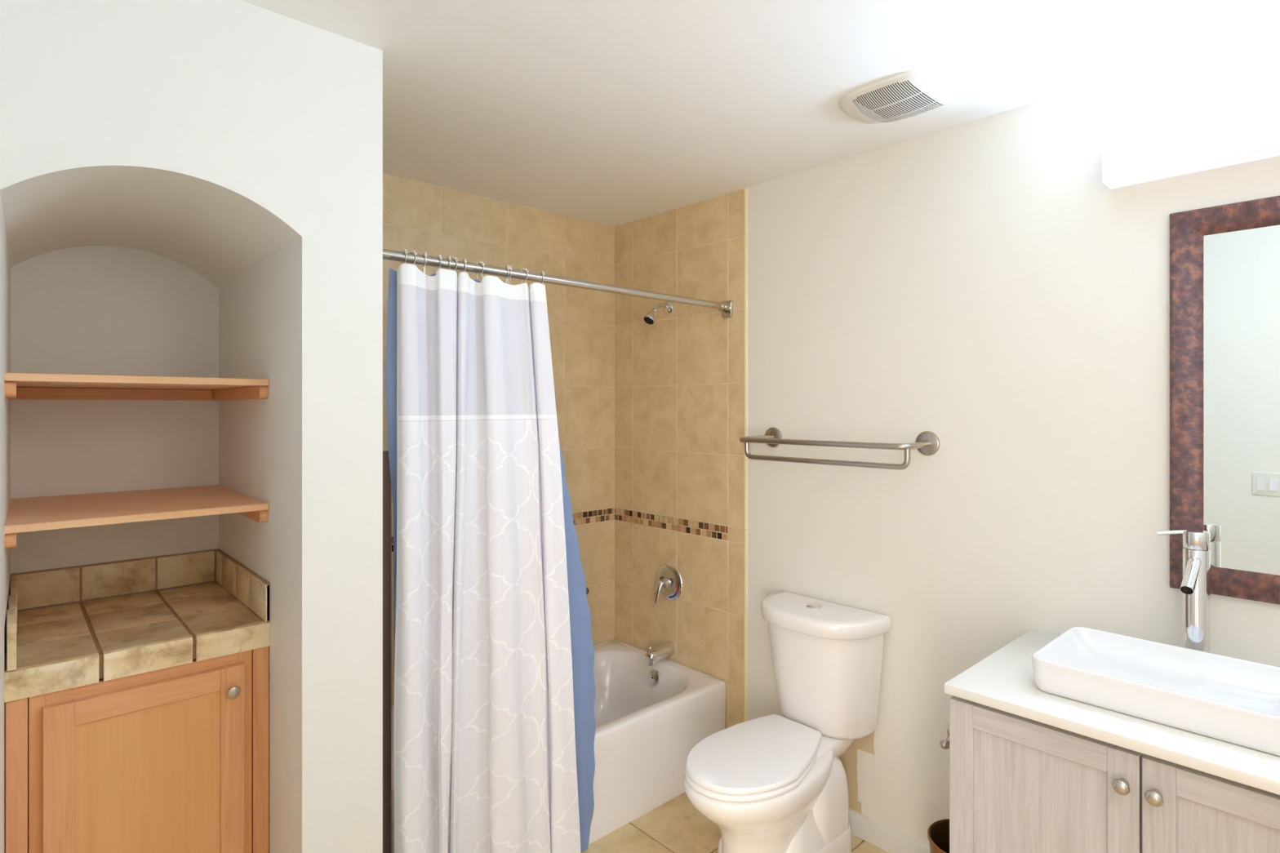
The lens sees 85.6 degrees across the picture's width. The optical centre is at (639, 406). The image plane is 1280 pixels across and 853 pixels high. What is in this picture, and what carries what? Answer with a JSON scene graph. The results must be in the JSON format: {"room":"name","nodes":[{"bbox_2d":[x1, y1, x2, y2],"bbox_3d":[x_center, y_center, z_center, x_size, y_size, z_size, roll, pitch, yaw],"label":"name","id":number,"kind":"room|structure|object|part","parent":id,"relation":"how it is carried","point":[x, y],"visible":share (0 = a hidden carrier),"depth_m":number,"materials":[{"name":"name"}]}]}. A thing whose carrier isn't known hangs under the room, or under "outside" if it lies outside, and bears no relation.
{"room":"bathroom","nodes":[
{"label":"bathroom","id":0,"kind":"room"},
{"bbox_2d":[0,193,10,852],"bbox_3d":[-1.548,0.326,1.614,0.119,2.523,0.888,0,0,-43],"label":"wall","id":1,"kind":"structure","parent":0,"point":[5,266],"depth_m":1.49,"materials":[{"name":"white paint"}]},
{"bbox_2d":[4,484,268,548],"bbox_3d":[-1.414,0.290,1.928,0.534,0.054,0.604,0,0,-43],"label":"shelf","id":2,"kind":"object","parent":1,"relation":"attached to","point":[28,514],"visible":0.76,"depth_m":1.82,"materials":[{"name":"brown wood"}]},
{"bbox_2d":[4,372,268,400],"bbox_3d":[-1.414,-0.049,1.928,0.534,0.054,0.604,0,0,-43],"label":"shelf","id":3,"kind":"object","parent":1,"relation":"attached to","point":[56,386],"visible":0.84,"depth_m":1.90,"materials":[{"name":"brown wood"}]},
{"bbox_2d":[10,245,218,611],"bbox_3d":[-1.675,0.326,2.135,0.639,2.523,0.050,0,0,-43],"label":"wall","id":4,"kind":"structure","parent":0,"point":[108,310],"depth_m":2.13,"materials":[{"name":"white paint"}]},
{"bbox_2d":[0,0,302,288],"bbox_3d":[-1.320,-0.667,1.824,0.539,0.537,0.888,0,0,-43],"label":"arch","id":5,"kind":"object","parent":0,"point":[170,129],"visible":1,"depth_m":1.54,"materials":[{"name":"white paint"}]},
{"bbox_2d":[218,22,382,852],"bbox_3d":[-1.066,0.326,2.091,0.198,2.523,0.938,0,0,-43],"label":"wall","id":6,"kind":"structure","parent":0,"point":[307,319],"depth_m":1.76,"materials":[{"name":"white paint"}]},
{"bbox_2d":[382,173,614,706],"bbox_3d":[-0.718,0.326,3.115,1.700,2.523,0.101,0,0,-43],"label":"wall","id":7,"kind":"structure","parent":0,"point":[420,217],"depth_m":3.38,"materials":[{"name":"beige tile"}]},
{"bbox_2d":[580,791,888,852],"bbox_3d":[-0.399,1.647,-0.224,5.850,0.120,5.550,0,0,-43],"label":"floor","id":8,"kind":"structure","parent":0,"point":[674,826],"depth_m":2.55,"materials":[{"name":"beige tile"}]},
{"bbox_2d":[4,646,268,852],"bbox_3d":[-1.397,1.120,1.910,0.534,0.934,0.653,0,0,-43],"label":"base cabinet","id":9,"kind":"object","parent":8,"relation":"on","point":[175,759],"visible":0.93,"depth_m":1.69,"materials":[{"name":"brown wood"}]},
{"bbox_2d":[4,548,271,702],"bbox_3d":[-1.410,0.566,1.923,0.536,0.173,0.618,0,0,-43],"label":"countertop","id":10,"kind":"structure","parent":9,"relation":"on","point":[51,649],"depth_m":1.90,"materials":[{"name":"beige tile"}]},
{"bbox_3d":[-1.216,0.675,1.711,0.390,0.044,0.015,0,0,-43],"label":"rail","id":11,"kind":"part","parent":9,"relation":"part of","materials":[{"name":"brown wood"}]},
{"bbox_3d":[-1.203,1.079,1.700,0.298,0.690,0.012,0,0,-43],"label":"door","id":12,"kind":"part","parent":9,"relation":"part of","materials":[{"name":"brown wood"}]},
{"bbox_3d":[-1.202,0.709,1.698,0.294,0.055,0.021,0,0,-43],"label":"door rail","id":13,"kind":"part","parent":9,"relation":"part of","materials":[{"name":"brown wood"}]},
{"bbox_3d":[-1.058,0.741,1.797,0.031,0.031,0.028,0,0,-43],"label":"door knob","id":14,"kind":"part","parent":9,"relation":"part of","materials":[{"name":"silver metal"}]},
{"bbox_2d":[391,639,725,852],"bbox_3d":[-0.461,1.395,2.766,1.589,0.385,0.758,0,0,-43],"label":"bathtub","id":15,"kind":"object","parent":8,"relation":"on","point":[649,720],"visible":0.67,"depth_m":2.81,"materials":[{"name":"white ceramic"}]},
{"bbox_3d":[0.072,1.266,3.225,0.053,0.078,0.074,0,0,-43],"label":"overflow plate","id":16,"kind":"part","parent":15,"relation":"part of","materials":[{"name":"silver metal"}]},
{"bbox_2d":[684,591,890,852],"bbox_3d":[0.456,1.161,2.379,0.748,0.851,0.471,0,0,-43],"label":"toilet","id":17,"kind":"object","parent":8,"relation":"on","point":[773,783],"visible":1,"depth_m":2.39,"materials":[{"name":"white ceramic"}]},
{"bbox_3d":[0.391,1.186,2.318,0.556,0.018,0.364,0,0,-43],"label":"seat","id":18,"kind":"part","parent":17,"relation":"part of","materials":[{"name":"white plastic"}]},
{"bbox_3d":[0.392,1.162,2.320,0.556,0.026,0.362,0,0,-43],"label":"lid","id":19,"kind":"part","parent":17,"relation":"part of","materials":[{"name":"white plastic"}]},
{"bbox_3d":[0.644,0.985,2.551,0.226,0.396,0.428,0,0,-43],"label":"tank","id":20,"kind":"part","parent":17,"relation":"part of","materials":[{"name":"white ceramic"}]},
{"bbox_3d":[0.637,0.772,2.545,0.256,0.058,0.471,0,0,-43],"label":"tank lid","id":21,"kind":"part","parent":17,"relation":"part of","materials":[{"name":"white ceramic"}]},
{"bbox_2d":[927,818,949,852],"bbox_3d":[0.994,1.451,2.096,0.224,0.272,0.224,0,0,-43],"label":"waste bin","id":22,"kind":"object","parent":8,"relation":"on","point":[938,833],"visible":0.44,"depth_m":2.19,"materials":[{"name":"brown metal"}]},
{"bbox_2d":[949,695,1279,852],"bbox_3d":[1.244,1.147,1.622,0.633,0.879,0.785,0,0,-43],"label":"vanity cabinet","id":23,"kind":"object","parent":8,"relation":"on","point":[1018,784],"visible":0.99,"depth_m":1.52,"materials":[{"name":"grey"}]},
{"bbox_2d":[939,722,949,749],"bbox_3d":[0.845,0.877,1.839,0.058,0.076,0.077,0,0,-43],"label":"toilet paper holder","id":24,"kind":"object","parent":23,"relation":"attached to","point":[944,744],"visible":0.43,"depth_m":1.84,"materials":[{"name":"silver metal"}]},
{"bbox_3d":[0.822,0.894,1.848,0.038,0.041,0.023,0,0,-4],"label":"holder arm","id":25,"kind":"part","parent":24,"relation":"part of","materials":[{"name":"silver metal"}]},
{"bbox_3d":[0.853,0.865,1.835,0.052,0.052,0.062,0,0,-43],"label":"holder post","id":26,"kind":"part","parent":24,"relation":"part of","materials":[{"name":"silver metal"}]},
{"bbox_3d":[0.912,1.099,1.584,0.011,0.639,0.282,0,0,-43],"label":"door","id":27,"kind":"part","parent":23,"relation":"part of","materials":[{"name":"beige wood"}]},
{"bbox_3d":[0.910,0.753,1.582,0.021,0.056,0.278,0,0,-43],"label":"door rail","id":28,"kind":"part","parent":23,"relation":"part of","materials":[{"name":"beige wood"}]},
{"bbox_2d":[944,629,1279,795],"bbox_3d":[1.247,0.696,1.626,0.621,0.025,0.791,0,0,-43],"label":"countertop","id":29,"kind":"structure","parent":23,"relation":"on","point":[1004,680],"depth_m":1.51,"materials":[{"name":"white stone"}]},
{"bbox_2d":[1031,626,1279,755],"bbox_3d":[1.236,0.642,1.601,0.357,0.081,0.501,0,0,-43],"label":"vessel sink","id":30,"kind":"object","parent":29,"relation":"on","point":[1233,700],"visible":1,"depth_m":1.60,"materials":[{"name":"white ceramic"}]},
{"bbox_2d":[1156,528,1210,653],"bbox_3d":[1.391,0.499,1.734,0.111,0.368,0.141,0,0,13],"label":"faucet","id":31,"kind":"object","parent":29,"relation":"on","point":[1195,587],"visible":0.77,"depth_m":1.74,"materials":[{"name":"silver metal"}]},
{"bbox_3d":[1.004,0.790,1.440,0.033,0.032,0.032,0,0,-43],"label":"door knob","id":32,"kind":"part","parent":23,"relation":"part of","materials":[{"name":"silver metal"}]},
{"bbox_3d":[1.042,0.790,1.398,0.033,0.032,0.032,0,0,-43],"label":"door knob","id":33,"kind":"part","parent":23,"relation":"part of","materials":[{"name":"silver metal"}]},
{"bbox_3d":[1.177,0.753,1.292,0.021,0.056,0.276,0,0,-43],"label":"door rail","id":34,"kind":"part","parent":23,"relation":"part of","materials":[{"name":"beige wood"}]},
{"bbox_3d":[1.179,1.099,1.294,0.011,0.639,0.280,0,0,-43],"label":"door","id":35,"kind":"part","parent":23,"relation":"part of","materials":[{"name":"beige wood"}]},
{"bbox_2d":[240,0,1279,226],"bbox_3d":[-0.399,-0.986,-0.224,5.850,0.100,5.550,0,0,-43],"label":"ceiling","id":36,"kind":"structure","parent":0,"point":[611,113],"depth_m":1.93,"materials":[{"name":"white paint"}]},
{"bbox_2d":[839,69,959,124],"bbox_3d":[0.779,-0.916,2.086,0.278,0.040,0.314,0,0,-43],"label":"exhaust fan","id":37,"kind":"object","parent":36,"relation":"attached to","point":[897,95],"visible":1,"depth_m":2.04,"materials":[{"name":"white plastic"}]},
{"bbox_2d":[744,30,1279,846],"bbox_3d":[1.470,0.350,1.932,0.120,2.673,2.895,0,0,-43],"label":"wall","id":38,"kind":"structure","parent":0,"point":[980,286],"depth_m":2.26,"materials":[{"name":"paint"}]},
{"bbox_2d":[614,188,744,728],"bbox_3d":[0.160,0.326,3.341,0.101,2.523,0.958,0,0,-43],"label":"wall tile","id":39,"kind":"structure","parent":38,"relation":"attached to","point":[679,378],"depth_m":3.22,"materials":[{"name":"beige tile"}]},
{"bbox_2d":[382,248,733,318],"bbox_3d":[-0.202,-0.427,2.486,1.592,0.076,0.060,0,0,-43],"label":"shower curtain rod","id":40,"kind":"object","parent":39,"relation":"attached to","point":[726,307],"visible":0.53,"depth_m":2.39,"materials":[{"name":"grey metal"}]},
{"bbox_2d":[400,248,408,263],"bbox_3d":[-0.695,-0.421,2.032,0.010,0.090,0.046,0,0,-43],"label":"curtain hook","id":41,"kind":"object","parent":40,"relation":"hanging from","point":[403,250],"visible":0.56,"depth_m":2.02,"materials":[{"name":"silver metal"}]},
{"bbox_2d":[408,249,417,264],"bbox_3d":[-0.677,-0.421,2.048,0.046,0.090,0.010,0,0,29],"label":"curtain hook","id":42,"kind":"object","parent":40,"relation":"hanging from","point":[414,252],"visible":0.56,"depth_m":2.04,"materials":[{"name":"silver metal"}]},
{"bbox_2d":[422,252,426,279],"bbox_3d":[-0.647,-0.421,2.076,0.010,0.090,0.046,0,0,-25],"label":"curtain hook","id":43,"kind":"object","parent":40,"relation":"hanging from","point":[424,254],"visible":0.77,"depth_m":2.06,"materials":[{"name":"silver metal"}]},
{"bbox_2d":[393,263,580,852],"bbox_3d":[-0.459,0.574,2.156,0.640,1.970,0.110,0,0,-43],"label":"shower curtain","id":44,"kind":"object","parent":43,"relation":"hanging from","point":[485,756],"visible":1,"depth_m":2.13,"materials":[{"name":"white fabric"}]},
{"bbox_2d":[435,253,442,273],"bbox_3d":[-0.615,-0.421,2.105,0.046,0.090,0.010,0,0,45],"label":"curtain hook","id":45,"kind":"object","parent":40,"relation":"hanging from","point":[437,255],"visible":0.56,"depth_m":2.10,"materials":[{"name":"silver metal"}]},
{"bbox_2d":[446,255,451,269],"bbox_3d":[-0.589,-0.421,2.129,0.010,0.090,0.046,0,0,-24],"label":"curtain hook","id":46,"kind":"object","parent":40,"relation":"hanging from","point":[449,257],"visible":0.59,"depth_m":2.11,"materials":[{"name":"silver metal"}]},
{"bbox_2d":[449,256,457,271],"bbox_3d":[-0.579,-0.421,2.138,0.046,0.090,0.010,0,0,32],"label":"curtain hook","id":47,"kind":"object","parent":40,"relation":"hanging from","point":[452,257],"visible":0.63,"depth_m":2.13,"materials":[{"name":"silver metal"}]},
{"bbox_2d":[462,257,466,271],"bbox_3d":[-0.551,-0.421,2.164,0.010,0.090,0.046,0,0,-25],"label":"curtain hook","id":48,"kind":"object","parent":40,"relation":"hanging from","point":[464,260],"visible":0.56,"depth_m":2.15,"materials":[{"name":"silver metal"}]},
{"bbox_2d":[475,260,484,279],"bbox_3d":[-0.511,-0.421,2.201,0.046,0.090,0.010,0,0,30],"label":"curtain hook","id":49,"kind":"object","parent":40,"relation":"hanging from","point":[482,263],"visible":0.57,"depth_m":2.19,"materials":[{"name":"silver metal"}]},
{"bbox_2d":[385,267,595,852],"bbox_3d":[-0.450,0.585,2.238,0.760,1.980,0.034,0,0,-43],"label":"curtain liner","id":50,"kind":"object","parent":40,"relation":"hanging from","point":[582,646],"visible":0.12,"depth_m":2.43,"materials":[{"name":"blue"}]},
{"bbox_2d":[505,265,510,284],"bbox_3d":[-0.436,-0.421,2.270,0.010,0.090,0.046,0,0,-24],"label":"curtain hook","id":51,"kind":"object","parent":40,"relation":"hanging from","point":[507,267],"visible":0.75,"depth_m":2.26,"materials":[{"name":"silver metal"}]},
{"bbox_2d":[508,265,512,284],"bbox_3d":[-0.430,-0.421,2.275,0.010,0.090,0.046,0,0,-27],"label":"curtain hook","id":52,"kind":"object","parent":40,"relation":"hanging from","point":[510,267],"visible":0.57,"depth_m":2.26,"materials":[{"name":"silver metal"}]},
{"bbox_2d":[520,267,528,284],"bbox_3d":[-0.389,-0.421,2.313,0.046,0.090,0.010,0,0,33],"label":"curtain hook","id":53,"kind":"object","parent":40,"relation":"hanging from","point":[522,268],"visible":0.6,"depth_m":2.31,"materials":[{"name":"silver metal"}]},
{"bbox_2d":[539,271,544,284],"bbox_3d":[-0.335,-0.421,2.363,0.010,0.090,0.046,0,0,-24],"label":"curtain hook","id":54,"kind":"object","parent":40,"relation":"hanging from","point":[541,272],"visible":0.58,"depth_m":2.35,"materials":[{"name":"silver metal"}]},
{"bbox_2d":[719,303,730,312],"bbox_3d":[0.368,-0.429,3.010,0.025,0.036,0.048,0,0,-43],"label":"rod bracket","id":55,"kind":"object","parent":40,"relation":"on","point":[726,308],"depth_m":2.99,"materials":[{"name":"grey metal"}]},
{"bbox_2d":[643,301,673,324],"bbox_3d":[0.079,-0.445,3.240,0.066,0.127,0.161,0,0,45],"label":"shower","id":56,"kind":"object","parent":39,"relation":"attached to","point":[649,318],"visible":0.99,"depth_m":3.22,"materials":[{"name":"silver metal"}]},
{"bbox_3d":[0.100,-0.471,3.260,0.023,0.041,0.095,0,0,43],"label":"shower arm","id":57,"kind":"part","parent":56,"relation":"part of","materials":[{"name":"silver metal"}]},
{"bbox_2d":[644,640,675,666],"bbox_3d":[0.089,1.152,3.234,0.150,0.086,0.068,0,0,-43],"label":"tub spout","id":58,"kind":"object","parent":39,"relation":"attached to","point":[667,649],"visible":1,"depth_m":3.21,"materials":[{"name":"silver metal"}]},
{"bbox_2d":[653,564,682,603],"bbox_3d":[0.108,0.835,3.258,0.091,0.174,0.174,0,0,-43],"label":"shower valve","id":59,"kind":"object","parent":39,"relation":"attached to","point":[668,584],"visible":1,"depth_m":3.25,"materials":[{"name":"silver metal"}]},
{"bbox_3d":[0.096,0.868,3.249,0.062,0.103,0.046,0,0,-43],"label":"lever","id":60,"kind":"part","parent":59,"relation":"part of","materials":[{"name":"silver metal"}]},
{"bbox_2d":[744,187,747,721],"bbox_3d":[0.461,0.326,2.953,0.024,2.521,0.018,0,0,-43],"label":"trim","id":61,"kind":"structure","parent":38,"relation":"attached to","point":[745,188],"depth_m":2.95,"materials":[{"name":"beige ceramic"}]},
{"bbox_2d":[739,426,939,470],"bbox_3d":[0.699,0.146,2.549,0.180,0.126,0.742,0,0,-43],"label":"towel rack","id":62,"kind":"object","parent":38,"relation":"attached to","point":[927,443],"visible":1,"depth_m":2.41,"materials":[{"name":"silver metal"}]},
{"bbox_2d":[848,808,929,852],"bbox_3d":[0.829,1.546,2.531,0.014,0.082,1.100,0,0,-43],"label":"baseboard","id":63,"kind":"structure","parent":38,"relation":"attached to","point":[890,840],"depth_m":2.48,"materials":[{"name":"white wood"}]},
{"bbox_2d":[1102,88,1279,189],"bbox_3d":[1.521,-0.696,1.719,0.093,0.147,0.612,0,0,-43],"label":"vanity light","id":64,"kind":"object","parent":38,"relation":"attached to","point":[1247,129],"visible":1,"depth_m":1.77,"materials":[{"name":"white"}]},
{"bbox_3d":[1.521,-0.629,1.719,0.093,0.012,0.608,0,0,-43],"label":"trim","id":65,"kind":"part","parent":64,"relation":"part of","materials":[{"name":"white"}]},
{"bbox_2d":[1169,195,1279,604],"bbox_3d":[1.638,-0.017,1.641,0.026,1.008,0.610,0,0,-43],"label":"wall mirror","id":66,"kind":"object","parent":38,"relation":"attached to","point":[1224,260],"visible":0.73,"depth_m":1.78,"materials":[{"name":"brown metal"}]},
{"bbox_3d":[1.455,-0.017,1.840,0.026,1.008,0.070,0,0,-43],"label":"frame rail","id":67,"kind":"part","parent":66,"relation":"part of","materials":[{"name":"brown metal"}]},
{"bbox_3d":[1.638,0.452,1.641,0.026,0.070,0.610,0,0,-43],"label":"frame rail","id":68,"kind":"part","parent":66,"relation":"part of","materials":[{"name":"brown wood"}]},
{"bbox_3d":[1.638,-0.486,1.641,0.026,0.070,0.610,0,0,-43],"label":"frame rail","id":69,"kind":"part","parent":66,"relation":"part of","materials":[{"name":"brown wood"}]},
{"bbox_3d":[1.644,-0.017,1.647,0.006,0.876,0.478,0,0,-43],"label":"mirror pane","id":70,"kind":"part","parent":66,"relation":"part of","materials":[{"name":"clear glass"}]},
{"bbox_3d":[-1.084,0.325,2.192,0.100,2.523,0.766,0,0,-43],"label":"wall","id":71,"kind":"structure","parent":0,"visible":0},
{"bbox_2d":[382,450,391,852],"bbox_3d":[-0.755,0.857,1.972,0.086,1.460,0.014,0,0,-43],"label":"trim","id":72,"kind":"structure","parent":71,"relation":"attached to","point":[386,471],"depth_m":1.99,"materials":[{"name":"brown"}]}
]}

